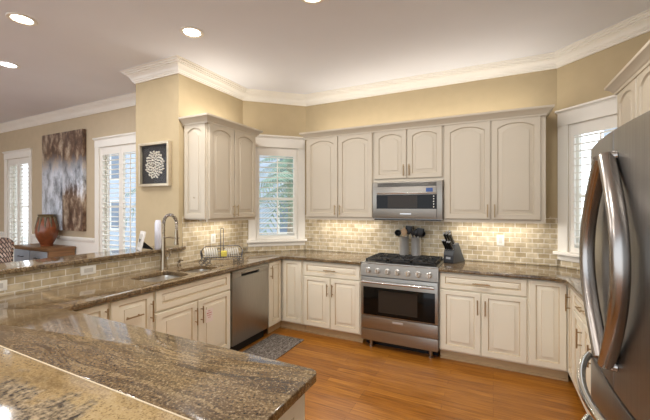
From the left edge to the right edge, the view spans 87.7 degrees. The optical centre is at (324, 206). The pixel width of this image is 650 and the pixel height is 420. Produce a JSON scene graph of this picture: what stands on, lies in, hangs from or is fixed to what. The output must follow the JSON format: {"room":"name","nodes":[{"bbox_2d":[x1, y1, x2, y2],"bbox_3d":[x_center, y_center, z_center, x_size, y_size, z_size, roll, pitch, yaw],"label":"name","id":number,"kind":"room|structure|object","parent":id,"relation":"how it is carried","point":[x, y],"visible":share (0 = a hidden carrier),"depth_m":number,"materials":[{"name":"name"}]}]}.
{"room":"kitchen","nodes":[
{"label":"kitchen","id":0,"kind":"room"},
{"bbox_2d":[0,106,135,237],"bbox_3d":[-4.553,-0.007,5.736,5.940,3.050,0.140,0,0,26],"label":"wall","id":1,"kind":"structure","parent":0,"point":[123,120],"depth_m":5.34,"materials":[{"name":"beige paint"}]},
{"bbox_2d":[2,148,32,261],"bbox_3d":[-5.579,0.080,6.212,1.040,2.207,0.200,0,0,26],"label":"window","id":2,"kind":"structure","parent":1,"relation":"in","point":[13,167],"depth_m":6.20,"materials":[{"name":"white wood"}]},
{"bbox_2d":[42,132,61,229],"bbox_3d":[-4.475,-0.407,5.585,0.615,1.570,0.060,0,0,26],"label":"canvas","id":3,"kind":"object","parent":1,"relation":"attached to","point":[51,143],"visible":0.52,"depth_m":5.55,"materials":[{"name":"brown fabric"}]},
{"bbox_2d":[30,234,94,242],"bbox_3d":[-4.314,0.513,5.521,1.860,0.070,0.030,0,0,26],"label":"trim","id":4,"kind":"structure","parent":1,"relation":"attached to","point":[66,238],"depth_m":5.33,"materials":[{"name":"white wood"}]},
{"bbox_2d":[32,238,94,254],"bbox_3d":[-4.308,0.963,5.532,1.860,0.830,0.006,0,0,26],"label":"trim","id":5,"kind":"structure","parent":1,"relation":"attached to","point":[81,247],"depth_m":5.31,"materials":[{"name":"white wood"}]},
{"bbox_2d":[0,92,135,132],"bbox_3d":[-4.601,-1.468,5.617,5.900,0.128,0.114,0,0,26],"label":"trim","id":6,"kind":"structure","parent":1,"relation":"attached to","point":[127,100],"depth_m":5.28,"materials":[{"name":"white wood"}]},
{"bbox_2d":[62,129,85,230],"bbox_3d":[-3.942,-0.407,5.320,0.555,1.570,0.060,0,0,26],"label":"canvas","id":7,"kind":"object","parent":1,"relation":"attached to","point":[74,141],"visible":1,"depth_m":5.26,"materials":[{"name":"brown fabric"}]},
{"bbox_2d":[92,132,135,251],"bbox_3d":[-2.910,0.080,4.885,1.240,2.207,0.200,0,0,26],"label":"window","id":8,"kind":"structure","parent":1,"relation":"in","point":[102,155],"depth_m":4.94,"materials":[{"name":"white wood"}]},
{"bbox_2d":[136,74,242,247],"bbox_3d":[-1.625,-0.007,4.191,0.700,3.050,1.040,0,0,26],"label":"wall column","id":9,"kind":"structure","parent":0,"point":[160,102],"depth_m":3.72,"materials":[{"name":"beige paint"}]},
{"bbox_2d":[138,140,171,186],"bbox_3d":[-1.866,-0.462,3.705,0.490,0.480,0.045,0,0,26],"label":"framed picture","id":10,"kind":"object","parent":9,"relation":"attached to","point":[154,158],"visible":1,"depth_m":3.70,"materials":[{"name":"white wood"}]},
{"bbox_2d":[182,216,242,262],"bbox_3d":[-1.302,0.353,4.045,0.008,0.500,0.977,0,0,26],"label":"tile","id":11,"kind":"structure","parent":9,"relation":"attached to","point":[196,234],"depth_m":3.90,"materials":[{"name":"beige tile"}]},
{"bbox_2d":[211,234,215,243],"bbox_3d":[-1.318,0.378,3.994,0.008,0.115,0.072,0,0,26],"label":"outlet","id":12,"kind":"object","parent":11,"relation":"attached to","point":[213,236],"visible":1,"depth_m":3.99,"materials":[{"name":"white plastic"}]},
{"bbox_2d":[178,113,262,221],"bbox_3d":[-1.156,-0.390,3.885,0.408,1.100,0.920,0,0,26],"label":"upper cabinet","id":13,"kind":"object","parent":9,"relation":"attached to","point":[219,162],"depth_m":3.61,"materials":[{"name":"beige wood"}]},
{"bbox_2d":[243,101,305,259],"bbox_3d":[-0.699,-0.007,4.680,0.863,3.050,0.140,0,0,-18],"label":"wall","id":14,"kind":"structure","parent":0,"point":[271,118],"depth_m":4.62,"materials":[{"name":"beige paint"}]},
{"bbox_2d":[243,214,305,251],"bbox_3d":[-0.677,0.353,4.610,0.862,0.500,0.008,0,0,-18],"label":"tile","id":15,"kind":"structure","parent":14,"relation":"attached to","point":[246,248],"depth_m":4.56,"materials":[{"name":"beige tile"}]},
{"bbox_2d":[247,134,306,246],"bbox_3d":[-0.665,-0.215,4.660,0.815,1.497,0.200,0,0,-18],"label":"window","id":16,"kind":"structure","parent":14,"relation":"in","point":[280,145],"depth_m":4.64,"materials":[{"name":"white wood"}]},
{"bbox_2d":[0,0,649,122],"bbox_3d":[-3.272,-1.582,2.798,11.050,0.100,6.500,0,0,26],"label":"ceiling","id":17,"kind":"structure","parent":0,"point":[77,51],"depth_m":3.05,"materials":[{"name":"paint"}]},
{"bbox_2d":[0,61,19,68],"bbox_3d":[-3.418,-1.528,3.649,0.200,0.008,0.200,0,0,26],"label":"recessed light","id":18,"kind":"object","parent":17,"relation":"in","point":[6,64],"visible":1,"depth_m":3.66,"materials":[{"name":"white"}]},
{"bbox_2d":[5,12,37,25],"bbox_3d":[-2.474,-1.528,2.764,0.200,0.008,0.200,0,0,26],"label":"recessed light","id":19,"kind":"object","parent":17,"relation":"in","point":[22,19],"visible":1,"depth_m":2.76,"materials":[{"name":"beige"}]},
{"bbox_2d":[180,26,203,37],"bbox_3d":[-1.167,-1.528,2.970,0.200,0.008,0.200,0,0,26],"label":"recessed light","id":20,"kind":"object","parent":17,"relation":"in","point":[189,31],"visible":1,"depth_m":2.96,"materials":[{"name":"beige"}]},
{"bbox_2d":[301,0,323,4],"bbox_3d":[-0.093,-1.528,2.458,0.200,0.008,0.200,0,0,26],"label":"recessed light","id":21,"kind":"object","parent":17,"relation":"in","point":[312,2],"visible":1,"depth_m":2.52,"materials":[{"name":"beige"}]},
{"bbox_2d":[239,327,586,419],"bbox_3d":[-3.672,1.543,1.992,11.050,0.050,8.300,0,0,26],"label":"floor","id":22,"kind":"structure","parent":0,"point":[355,380],"depth_m":2.84,"materials":[{"name":"brown wood"}]},
{"bbox_2d":[0,237,13,262],"bbox_3d":[-4.623,0.978,4.565,0.520,1.080,0.510,0,0,12],"label":"woven chair","id":23,"kind":"object","parent":22,"relation":"on","point":[6,244],"visible":0.51,"depth_m":4.74,"materials":[{"name":"wicker"}]},
{"bbox_2d":[14,243,75,261],"bbox_3d":[-4.478,1.071,5.371,1.070,0.895,0.406,0,0,26],"label":"sideboard","id":24,"kind":"object","parent":22,"relation":"on","point":[23,252],"visible":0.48,"depth_m":5.22,"materials":[{"name":"brown wood"}]},
{"bbox_2d":[34,214,58,246],"bbox_3d":[-4.405,0.373,5.360,0.300,0.500,0.306,0,0,26],"label":"vase","id":25,"kind":"object","parent":24,"relation":"on","point":[46,231],"visible":1,"depth_m":5.27,"materials":[{"name":"ceramic"}]},
{"bbox_2d":[74,291,153,329],"bbox_3d":[-1.711,1.079,2.461,0.656,0.878,0.615,0,0,26],"label":"base cabinet","id":26,"kind":"object","parent":22,"relation":"on","point":[136,310],"visible":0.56,"depth_m":2.43,"materials":[{"name":"beige wood"}]},
{"bbox_2d":[153,271,229,348],"bbox_3d":[-1.383,1.079,3.121,0.656,0.878,0.852,0,0,26],"label":"base cabinet","id":27,"kind":"object","parent":22,"relation":"on","point":[197,310],"visible":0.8,"depth_m":3.00,"materials":[{"name":"beige wood"}]},
{"bbox_2d":[230,263,267,350],"bbox_3d":[-1.058,1.082,3.786,0.606,0.872,0.609,0,0,26],"label":"dishwasher","id":28,"kind":"object","parent":22,"relation":"on","point":[249,285],"visible":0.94,"depth_m":3.61,"materials":[{"name":"silver metal"}]},
{"bbox_2d":[242,333,303,359],"bbox_3d":[-0.666,1.513,3.452,0.415,0.008,1.090,0,0,26],"label":"rug","id":29,"kind":"object","parent":22,"relation":"on","point":[274,346],"visible":0.56,"depth_m":3.65,"materials":[{"name":"grey fabric"}]},
{"bbox_2d":[267,259,305,333],"bbox_3d":[-0.585,1.079,4.231,1.238,0.878,0.562,0,0,-8],"label":"base cabinet","id":30,"kind":"object","parent":22,"relation":"on","point":[285,276],"visible":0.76,"depth_m":4.10,"materials":[{"name":"beige wood"}]},
{"bbox_2d":[278,394,304,419],"bbox_3d":[-1.329,1.079,1.314,2.350,0.878,0.970,0,0,26],"label":"base cabinet","id":31,"kind":"object","parent":22,"relation":"on","point":[296,411],"visible":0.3,"depth_m":1.15,"materials":[{"name":"beige wood"}]},
{"bbox_2d":[0,347,185,419],"bbox_3d":[-1.412,0.622,1.141,2.395,0.035,0.588,0,0,26],"label":"countertop","id":32,"kind":"structure","parent":31,"relation":"on","point":[30,389],"depth_m":1.06,"materials":[{"name":"beige stone"}]},
{"bbox_2d":[0,345,190,419],"bbox_3d":[-1.285,0.619,1.408,2.385,0.028,0.006,0,0,26],"label":"granite seam","id":33,"kind":"object","parent":32,"relation":"on","point":[183,417],"visible":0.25,"depth_m":1.14,"materials":[{"name":"beige stone"}]},
{"bbox_2d":[0,250,374,419],"bbox_3d":[-0.517,0.622,2.943,2.395,0.035,3.430,0,0,26],"label":"countertop","id":34,"kind":"structure","parent":31,"relation":"on","point":[188,378],"depth_m":1.40,"materials":[{"name":"stone"}]},
{"bbox_2d":[160,213,178,269],"bbox_3d":[-1.502,0.333,3.269,0.174,0.542,0.130,0,0,32],"label":"faucet","id":35,"kind":"object","parent":34,"relation":"on","point":[163,260],"visible":1,"depth_m":3.26,"materials":[{"name":"silver metal"}]},
{"bbox_2d":[140,269,207,281],"bbox_3d":[-1.344,0.746,3.099,0.355,0.211,0.755,0,0,26],"label":"sink","id":36,"kind":"object","parent":34,"relation":"in","point":[163,277],"visible":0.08,"depth_m":3.13,"materials":[{"name":"metal"}]},
{"bbox_2d":[199,228,243,264],"bbox_3d":[-1.103,0.414,3.626,0.452,0.376,0.163,0,0,-15],"label":"dish rack","id":37,"kind":"object","parent":34,"relation":"on","point":[223,245],"visible":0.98,"depth_m":3.62,"materials":[{"name":"grey metal"}]},
{"bbox_2d":[201,254,240,259],"bbox_3d":[-1.102,0.541,3.624,0.404,0.031,0.157,0,0,-15],"label":"tray","id":38,"kind":"object","parent":37,"relation":"on","point":[202,255],"depth_m":3.59,"materials":[{"name":"grey metal"}]},
{"bbox_2d":[221,250,226,256],"bbox_3d":[-1.067,0.496,3.576,0.060,0.062,0.041,0,0,-15],"label":"sponge","id":39,"kind":"object","parent":37,"relation":"in","point":[223,253],"visible":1,"depth_m":3.56,"materials":[{"name":"yellow"}]},
{"bbox_2d":[303,261,362,342],"bbox_3d":[0.190,1.079,4.140,0.735,0.878,0.656,0,0,26],"label":"base cabinet","id":40,"kind":"object","parent":22,"relation":"on","point":[331,291],"visible":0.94,"depth_m":3.87,"materials":[{"name":"beige wood"}]},
{"bbox_2d":[361,253,443,357],"bbox_3d":[0.880,1.042,3.760,0.805,0.952,0.718,0,0,26],"label":"range","id":41,"kind":"object","parent":22,"relation":"on","point":[400,294],"visible":0.97,"depth_m":3.50,"materials":[{"name":"metal"}]},
{"bbox_2d":[361,259,443,268],"bbox_3d":[0.897,0.609,3.795,0.805,0.018,0.640,0,0,26],"label":"cooktop","id":42,"kind":"object","parent":41,"relation":"in","point":[401,264],"depth_m":3.55,"materials":[{"name":"metal"}]},
{"bbox_2d":[399,236,408,255],"bbox_3d":[0.942,0.474,4.037,0.118,0.228,0.118,0,0,26],"label":"utensil crock","id":43,"kind":"object","parent":41,"relation":"on","point":[403,241],"visible":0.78,"depth_m":3.99,"materials":[{"name":"silver metal"}]},
{"bbox_2d":[395,230,400,236],"bbox_3d":[0.894,0.424,4.070,0.103,0.300,0.045,0,0,26],"label":"ladle","id":44,"kind":"object","parent":43,"relation":"in","point":[397,232],"visible":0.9,"depth_m":4.08,"materials":[{"name":"black plastic"}]},
{"bbox_2d":[401,227,406,236],"bbox_3d":[0.941,0.411,4.022,0.072,0.325,0.022,0,0,26],"label":"wooden spoon","id":45,"kind":"object","parent":43,"relation":"in","point":[403,231],"visible":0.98,"depth_m":4.01,"materials":[{"name":"brown wood"}]},
{"bbox_2d":[406,226,412,236],"bbox_3d":[0.999,0.400,4.027,0.087,0.348,0.016,0,0,20],"label":"spatula","id":46,"kind":"object","parent":43,"relation":"in","point":[408,228],"visible":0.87,"depth_m":4.02,"materials":[{"name":"black plastic"}]},
{"bbox_2d":[411,237,420,255],"bbox_3d":[1.071,0.474,3.973,0.118,0.228,0.118,0,0,26],"label":"utensil crock","id":47,"kind":"object","parent":41,"relation":"on","point":[415,242],"visible":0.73,"depth_m":3.93,"materials":[{"name":"silver metal"}]},
{"bbox_2d":[417,228,423,237],"bbox_3d":[1.108,0.410,3.932,0.088,0.328,0.015,0,0,33],"label":"spatula","id":48,"kind":"object","parent":47,"relation":"in","point":[420,231],"visible":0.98,"depth_m":3.93,"materials":[{"name":"black plastic"}]},
{"bbox_2d":[440,272,527,373],"bbox_3d":[1.598,1.079,3.441,0.756,0.878,0.656,0,0,26],"label":"base cabinet","id":49,"kind":"object","parent":22,"relation":"on","point":[484,318],"visible":0.97,"depth_m":3.17,"materials":[{"name":"beige wood"}]},
{"bbox_2d":[527,279,574,381],"bbox_3d":[2.295,1.079,2.994,0.889,0.878,0.835,0,0,26],"label":"base cabinet","id":50,"kind":"object","parent":22,"relation":"on","point":[550,303],"visible":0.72,"depth_m":2.95,"materials":[{"name":"beige wood"}]},
{"bbox_2d":[438,260,582,300],"bbox_3d":[1.667,0.622,2.558,1.673,0.035,2.175,0,0,26],"label":"countertop","id":51,"kind":"structure","parent":50,"relation":"on","point":[570,277],"depth_m":3.20,"materials":[{"name":"stone"}]},
{"bbox_2d":[444,243,464,263],"bbox_3d":[1.411,0.496,3.691,0.274,0.214,0.110,0,0,-43],"label":"knife block","id":52,"kind":"object","parent":51,"relation":"on","point":[455,256],"visible":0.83,"depth_m":3.61,"materials":[{"name":"grey"}]},
{"bbox_2d":[448,233,454,245],"bbox_3d":[1.342,0.350,3.582,0.124,0.147,0.022,0,0,-43],"label":"knife","id":53,"kind":"object","parent":52,"relation":"in","point":[449,234],"visible":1,"depth_m":3.57,"materials":[{"name":"black plastic"}]},
{"bbox_2d":[573,291,590,414],"bbox_3d":[2.084,1.079,2.263,0.656,0.878,0.660,0,0,26],"label":"base cabinet","id":54,"kind":"object","parent":22,"relation":"on","point":[581,340],"visible":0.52,"depth_m":2.46,"materials":[{"name":"beige wood"}]},
{"bbox_2d":[576,111,649,419],"bbox_3d":[1.302,0.626,0.975,0.915,1.783,0.905,0,0,26],"label":"refrigerator","id":55,"kind":"object","parent":22,"relation":"on","point":[614,244],"visible":1,"depth_m":1.02,"materials":[{"name":"silver metal"}]},
{"bbox_2d":[306,69,556,265],"bbox_3d":[1.072,-0.007,4.146,3.030,3.050,0.120,0,0,26],"label":"wall","id":56,"kind":"structure","parent":0,"point":[539,88],"depth_m":3.84,"materials":[{"name":"beige paint"}]},
{"bbox_2d":[306,133,373,219],"bbox_3d":[0.224,-0.356,4.287,0.906,1.032,0.378,0,0,26],"label":"upper cabinet","id":57,"kind":"object","parent":56,"relation":"attached to","point":[339,169],"visible":1,"depth_m":4.13,"materials":[{"name":"beige wood"}]},
{"bbox_2d":[299,104,554,139],"bbox_3d":[0.978,-0.900,3.893,2.726,0.080,0.397,0,0,26],"label":"crown molding","id":58,"kind":"structure","parent":57,"relation":"on","point":[546,110],"depth_m":3.60,"materials":[{"name":"beige wood"}]},
{"bbox_2d":[374,126,443,182],"bbox_3d":[0.979,-0.577,3.912,0.776,0.590,0.378,0,0,26],"label":"upper cabinet","id":59,"kind":"object","parent":56,"relation":"attached to","point":[417,154],"visible":1,"depth_m":3.76,"materials":[{"name":"beige wood"}]},
{"bbox_2d":[373,180,443,220],"bbox_3d":[0.971,-0.062,3.892,0.768,0.428,0.417,0,0,26],"label":"microwave","id":60,"kind":"object","parent":59,"relation":"attached to","point":[412,200],"visible":0.99,"depth_m":3.70,"materials":[{"name":"metal"}]},
{"bbox_2d":[306,217,556,265],"bbox_3d":[1.044,0.353,4.089,2.940,0.500,0.008,0,0,26],"label":"wall tile","id":61,"kind":"structure","parent":56,"relation":"attached to","point":[524,243],"depth_m":3.88,"materials":[{"name":"beige tile"}]},
{"bbox_2d":[497,235,503,245],"bbox_3d":[1.895,0.363,3.657,0.072,0.115,0.008,0,0,26],"label":"outlet","id":62,"kind":"object","parent":61,"relation":"attached to","point":[500,238],"visible":1,"depth_m":3.65,"materials":[{"name":"white plastic"}]},
{"bbox_2d":[444,115,545,222],"bbox_3d":[1.740,-0.356,3.534,0.920,1.032,0.378,0,0,26],"label":"upper cabinet","id":63,"kind":"object","parent":56,"relation":"attached to","point":[495,171],"visible":1,"depth_m":3.38,"materials":[{"name":"beige wood"}]},
{"bbox_2d":[557,31,649,269],"bbox_3d":[2.564,-0.007,3.047,0.140,3.050,0.876,0,0,-19],"label":"wall","id":64,"kind":"structure","parent":0,"point":[583,80],"depth_m":3.13,"materials":[{"name":"beige paint"}]},
{"bbox_2d":[120,9,649,105],"bbox_3d":[-0.705,-1.468,1.484,4.984,0.128,6.230,0,0,26],"label":"trim","id":65,"kind":"structure","parent":64,"relation":"attached to","point":[639,24],"depth_m":3.72,"materials":[{"name":"white wood"}]},
{"bbox_2d":[557,217,579,269],"bbox_3d":[2.493,0.353,3.026,0.008,0.500,0.870,0,0,-19],"label":"tile","id":66,"kind":"structure","parent":64,"relation":"attached to","point":[561,263],"depth_m":3.34,"materials":[{"name":"beige tile"}]},
{"bbox_2d":[553,95,616,262],"bbox_3d":[2.529,-0.215,3.055,0.200,1.497,0.842,0,0,-19],"label":"window","id":67,"kind":"structure","parent":64,"relation":"in","point":[604,107],"depth_m":3.31,"materials":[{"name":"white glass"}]},
{"bbox_2d":[604,40,649,127],"bbox_3d":[1.928,-0.641,1.648,0.410,0.598,2.127,0,0,26],"label":"upper cabinet","id":68,"kind":"object","parent":64,"relation":"attached to","point":[633,101],"depth_m":2.26,"materials":[{"name":"beige wood"}]},
{"bbox_3d":[-2.310,0.987,2.214,0.152,1.062,3.110,0,0,26],"label":"wall","id":69,"kind":"structure","parent":0,"visible":0},
{"bbox_2d":[0,250,182,295],"bbox_3d":[-2.225,0.530,2.197,0.016,0.148,3.155,0,0,26],"label":"tile","id":70,"kind":"structure","parent":69,"relation":"attached to","point":[26,281],"depth_m":2.69,"materials":[{"name":"beige tile"}]},
{"bbox_2d":[0,280,6,290],"bbox_3d":[-2.191,0.533,2.256,0.008,0.070,0.115,0,0,26],"label":"outlet","id":71,"kind":"object","parent":70,"relation":"attached to","point":[3,283],"visible":1,"depth_m":2.29,"materials":[{"name":"white plastic"}]},
{"bbox_2d":[81,265,95,275],"bbox_3d":[-1.935,0.520,2.771,0.008,0.070,0.115,0,0,26],"label":"outlet","id":72,"kind":"object","parent":70,"relation":"attached to","point":[85,270],"visible":1,"depth_m":2.77,"materials":[{"name":"white plastic"}]},
{"bbox_2d":[84,267,92,272],"bbox_3d":[-1.933,0.520,2.770,0.003,0.034,0.068,0,0,26],"label":"socket","id":73,"kind":"object","parent":72,"relation":"attached to","point":[86,269],"depth_m":2.77,"materials":[{"name":"beige plastic"}]},
{"bbox_2d":[0,246,185,274],"bbox_3d":[-2.327,0.439,2.290,0.345,0.035,3.130,0,0,26],"label":"bar","id":74,"kind":"object","parent":69,"relation":"on","point":[45,263],"visible":0.93,"depth_m":2.74,"materials":[{"name":"stone"}]},
{"bbox_2d":[136,231,152,250],"bbox_3d":[-1.756,0.331,3.311,0.132,0.183,0.170,0,0,-40],"label":"photo frame","id":75,"kind":"object","parent":74,"relation":"on","point":[141,244],"visible":0.98,"depth_m":3.28,"materials":[{"name":"white"}]},
{"bbox_2d":[137,234,142,246],"bbox_3d":[-1.792,0.329,3.281,0.030,0.122,0.130,0,0,-40],"label":"print","id":76,"kind":"object","parent":75,"relation":"attached to","point":[140,241],"depth_m":3.26,"materials":[{"name":"beige paper"}]},
{"bbox_2d":[155,220,161,248],"bbox_3d":[-1.685,0.278,3.417,0.064,0.285,0.064,0,0,26],"label":"bottle","id":77,"kind":"object","parent":74,"relation":"on","point":[158,241],"visible":0.96,"depth_m":3.39,"materials":[{"name":"white plastic"}]},
{"label":"outside","id":78,"kind":"structure","parent":0,"visible":0},
{"bbox_2d":[23,235,129,250],"bbox_3d":[9.924,2.093,19.970,60.000,0.050,35.400,0,0,26],"label":"ground","id":79,"kind":"structure","parent":78,"point":[24,239],"depth_m":19.23,"materials":[{"name":"white"}]},
{"bbox_2d":[125,189,135,225],"bbox_3d":[-4.042,0.683,8.950,2.288,2.784,2.284,0,0,-18],"label":"palm tree","id":80,"kind":"object","parent":79,"relation":"on","point":[133,189],"visible":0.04,"depth_m":8.27,"materials":[{"name":"green plant"}]},
{"bbox_2d":[110,152,292,247],"bbox_3d":[-4.956,-1.732,17.762,12.600,7.600,5.800,0,0,20],"label":"house","id":81,"kind":"structure","parent":79,"relation":"on","point":[115,192],"depth_m":16.73,"materials":[{"name":"white wood"}]},
{"bbox_2d":[259,171,292,234],"bbox_3d":[-0.631,0.633,7.476,2.288,2.883,2.284,0,0,22],"label":"tree","id":82,"kind":"object","parent":79,"relation":"on","point":[286,177],"visible":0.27,"depth_m":7.08,"materials":[{"name":"green plant"}]},
{"bbox_2d":[259,156,292,233],"bbox_3d":[-1.187,0.132,11.328,2.288,3.882,2.284,0,0,-22],"label":"palm tree","id":83,"kind":"object","parent":79,"relation":"on","point":[269,159],"visible":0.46,"depth_m":11.25,"materials":[{"name":"green plant"}]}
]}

